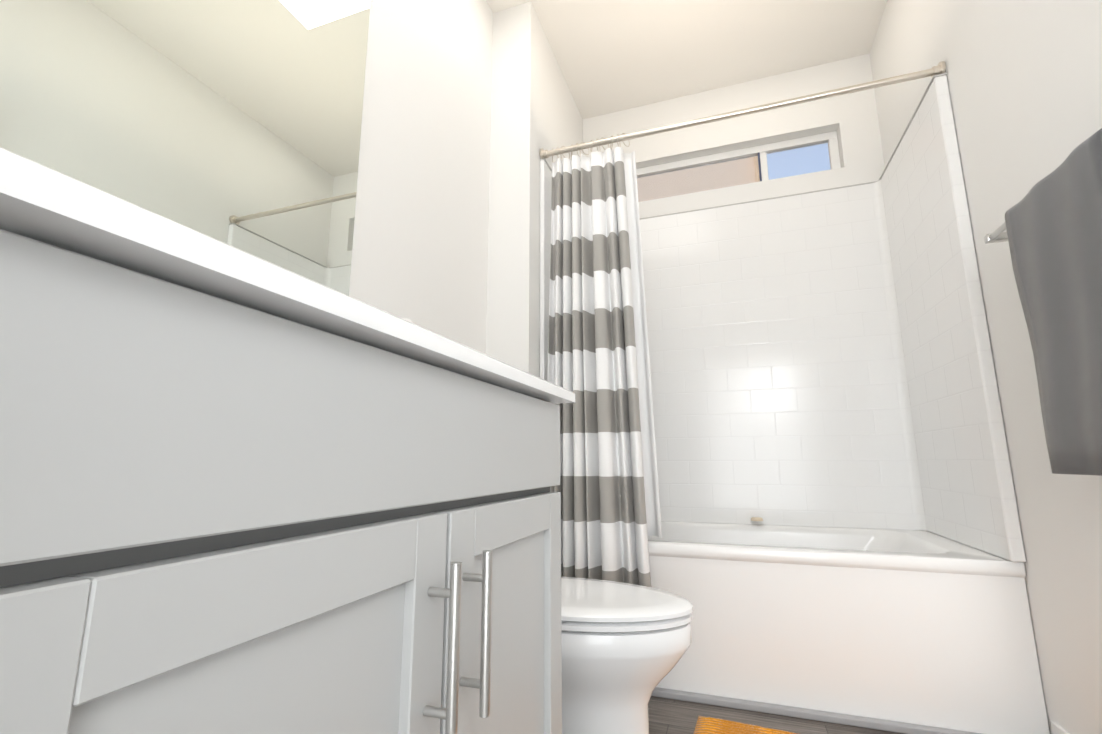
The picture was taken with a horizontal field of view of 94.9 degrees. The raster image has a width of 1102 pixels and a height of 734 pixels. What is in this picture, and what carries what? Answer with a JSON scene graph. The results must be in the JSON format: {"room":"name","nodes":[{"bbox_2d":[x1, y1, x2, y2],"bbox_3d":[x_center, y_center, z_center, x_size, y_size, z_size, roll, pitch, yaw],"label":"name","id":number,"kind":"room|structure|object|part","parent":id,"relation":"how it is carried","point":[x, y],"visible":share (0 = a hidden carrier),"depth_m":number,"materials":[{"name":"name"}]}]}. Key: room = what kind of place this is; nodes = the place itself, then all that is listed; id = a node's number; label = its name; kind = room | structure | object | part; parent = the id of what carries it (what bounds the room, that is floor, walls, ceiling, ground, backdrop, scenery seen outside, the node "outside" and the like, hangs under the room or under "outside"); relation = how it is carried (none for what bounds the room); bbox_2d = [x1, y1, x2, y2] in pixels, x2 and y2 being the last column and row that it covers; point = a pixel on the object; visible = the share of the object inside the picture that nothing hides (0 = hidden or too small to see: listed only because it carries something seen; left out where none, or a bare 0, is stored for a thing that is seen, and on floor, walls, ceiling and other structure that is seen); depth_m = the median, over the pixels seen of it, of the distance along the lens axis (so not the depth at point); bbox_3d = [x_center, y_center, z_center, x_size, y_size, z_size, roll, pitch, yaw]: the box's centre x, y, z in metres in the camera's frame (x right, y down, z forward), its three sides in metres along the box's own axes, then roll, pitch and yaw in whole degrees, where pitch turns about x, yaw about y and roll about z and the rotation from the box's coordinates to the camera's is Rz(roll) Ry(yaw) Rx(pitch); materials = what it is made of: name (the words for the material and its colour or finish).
{"room":"bathroom","nodes":[
{"label":"bathroom","id":0,"kind":"room"},
{"bbox_2d":[349,0,492,354],"bbox_3d":[-0.641,-0.413,1.190,0.100,2.840,1.979,-4,-11,19],"label":"wall","id":1,"kind":"structure","parent":0,"point":[420,244],"depth_m":1.72,"materials":[{"name":"white paint"}]},
{"bbox_2d":[0,0,370,295],"bbox_3d":[-0.704,-0.620,0.877,0.009,1.106,1.076,-4,-11,19],"label":"mirror","id":2,"kind":"object","parent":1,"relation":"attached to","point":[236,123],"visible":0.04,"depth_m":0.98,"materials":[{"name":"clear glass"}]},
{"bbox_2d":[486,1,582,377],"bbox_3d":[-0.065,-0.170,2.521,0.288,2.840,0.956,-4,-11,19],"label":"wall","id":3,"kind":"structure","parent":0,"point":[534,110],"depth_m":2.18,"materials":[{"name":"white paint"}]},
{"bbox_2d":[486,0,886,118],"bbox_3d":[0.276,-1.987,0.663,3.300,0.060,4.795,-4,-11,19],"label":"ceiling","id":4,"kind":"structure","parent":0,"point":[611,56],"depth_m":2.51,"materials":[{"name":"white paint"}]},
{"bbox_2d":[583,53,884,217],"bbox_3d":[0.978,-0.156,2.606,1.622,2.840,0.100,-4,-11,19],"label":"wall","id":5,"kind":"structure","parent":0,"point":[851,119],"depth_m":2.71,"materials":[{"name":"white paint"}]},
{"bbox_2d":[636,131,840,199],"bbox_3d":[0.942,-1.074,2.820,1.173,0.245,0.036,-4,-11,19],"label":"window","id":6,"kind":"structure","parent":5,"relation":"in","point":[829,138],"depth_m":2.76,"materials":[{"name":"white plastic"}]},
{"bbox_2d":[637,157,758,201],"bbox_3d":[0.784,-1.054,2.886,0.747,0.179,0.001,-4,-11,19],"label":"screen","id":7,"kind":"object","parent":6,"relation":"attached to","point":[696,178],"visible":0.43,"depth_m":2.87,"materials":[{"name":"white"}]},
{"bbox_2d":[758,152,761,180],"bbox_3d":[1.135,-1.079,2.749,0.008,0.179,0.028,-4,-11,19],"label":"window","id":8,"kind":"structure","parent":6,"relation":"attached to","point":[759,166],"depth_m":2.74,"materials":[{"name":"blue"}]},
{"bbox_2d":[648,696,903,733],"bbox_3d":[0.282,0.865,0.138,3.300,0.060,4.795,-4,-11,19],"label":"floor","id":9,"kind":"structure","parent":0,"point":[669,716],"depth_m":1.57,"materials":[{"name":"brown wood"}]},
{"bbox_2d":[0,147,574,733],"bbox_3d":[-0.387,0.408,0.610,0.650,1.009,0.832,-4,-11,19],"label":"bathroom vanity","id":10,"kind":"object","parent":9,"relation":"on","point":[244,493],"visible":1,"depth_m":0.33,"materials":[{"name":"grey paint"}]},
{"bbox_2d":[561,577,692,733],"bbox_3d":[-0.013,0.689,1.404,0.793,0.756,0.468,-4,-11,19],"label":"toilet","id":11,"kind":"object","parent":9,"relation":"on","point":[625,646],"visible":0.27,"depth_m":1.22,"materials":[{"name":"white ceramic"}]},
{"bbox_2d":[694,716,797,733],"bbox_3d":[0.733,1.021,1.209,0.800,0.017,0.500,-5,-11,23],"label":"bath mat","id":12,"kind":"object","parent":9,"relation":"on","point":[707,725],"visible":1,"depth_m":1.50,"materials":[{"name":"orange fabric"}]},
{"bbox_2d":[540,73,1049,733],"bbox_3d":[0.790,0.127,2.164,1.518,2.124,0.745,-4,-11,19],"label":"tub","id":13,"kind":"object","parent":9,"relation":"on","point":[840,521],"visible":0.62,"depth_m":2.12,"materials":[{"name":"white plastic"}]},
{"bbox_2d":[540,518,1049,733],"bbox_3d":[0.794,0.926,2.022,1.518,0.500,0.733,-4,-11,19],"label":"basin","id":14,"kind":"object","parent":13,"relation":"in","point":[920,625],"depth_m":1.61,"materials":[{"name":"white plastic"}]},
{"bbox_2d":[651,687,980,733],"bbox_3d":[0.672,1.099,1.637,1.518,0.022,0.028,-4,-11,19],"label":"baseboard","id":15,"kind":"structure","parent":13,"relation":"attached to","point":[847,719],"depth_m":1.58,"materials":[{"name":"grey wood"}]},
{"bbox_2d":[870,0,1101,733],"bbox_3d":[1.208,-0.453,0.996,0.100,2.840,2.835,-4,-11,19],"label":"wall","id":16,"kind":"structure","parent":0,"point":[1024,79],"depth_m":1.41,"materials":[{"name":"white paint"}]},
{"bbox_2d":[539,61,945,586],"bbox_3d":[0.664,-0.031,1.830,1.518,2.054,0.154,-4,-11,19],"label":"shower curtain","id":17,"kind":"object","parent":16,"relation":"hanging from","point":[607,488],"visible":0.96,"depth_m":1.98,"materials":[{"name":"grey fabric"}]},
{"bbox_3d":[0.673,-1.008,2.041,1.518,0.056,0.056,-4,-11,19],"label":"rod","id":18,"kind":"part","parent":17,"relation":"part of","materials":[{"name":"silver metal"}]},
{"bbox_2d":[984,128,1101,475],"bbox_3d":[1.142,-0.110,1.060,0.105,0.658,0.649,-4,-11,19],"label":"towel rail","id":19,"kind":"object","parent":16,"relation":"attached to","point":[1052,225],"visible":1,"depth_m":1.08,"materials":[{"name":"grey fabric"}]},
{"bbox_2d":[1051,721,1069,733],"bbox_3d":[1.209,0.929,0.907,0.012,0.090,1.020,-4,-11,19],"label":"baseboard","id":20,"kind":"structure","parent":16,"relation":"attached to","point":[1057,728],"depth_m":1.34,"materials":[{"name":"white paint"}]},
{"label":"outside","id":21,"kind":"structure","parent":0,"visible":0},
{"bbox_2d":[637,156,759,201],"bbox_3d":[-0.674,-2.302,6.560,6.300,9.500,0.400,-4,-11,19],"label":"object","id":22,"kind":"structure","parent":21,"point":[696,182],"depth_m":5.58,"materials":[{"name":"beige paint"}]}
]}

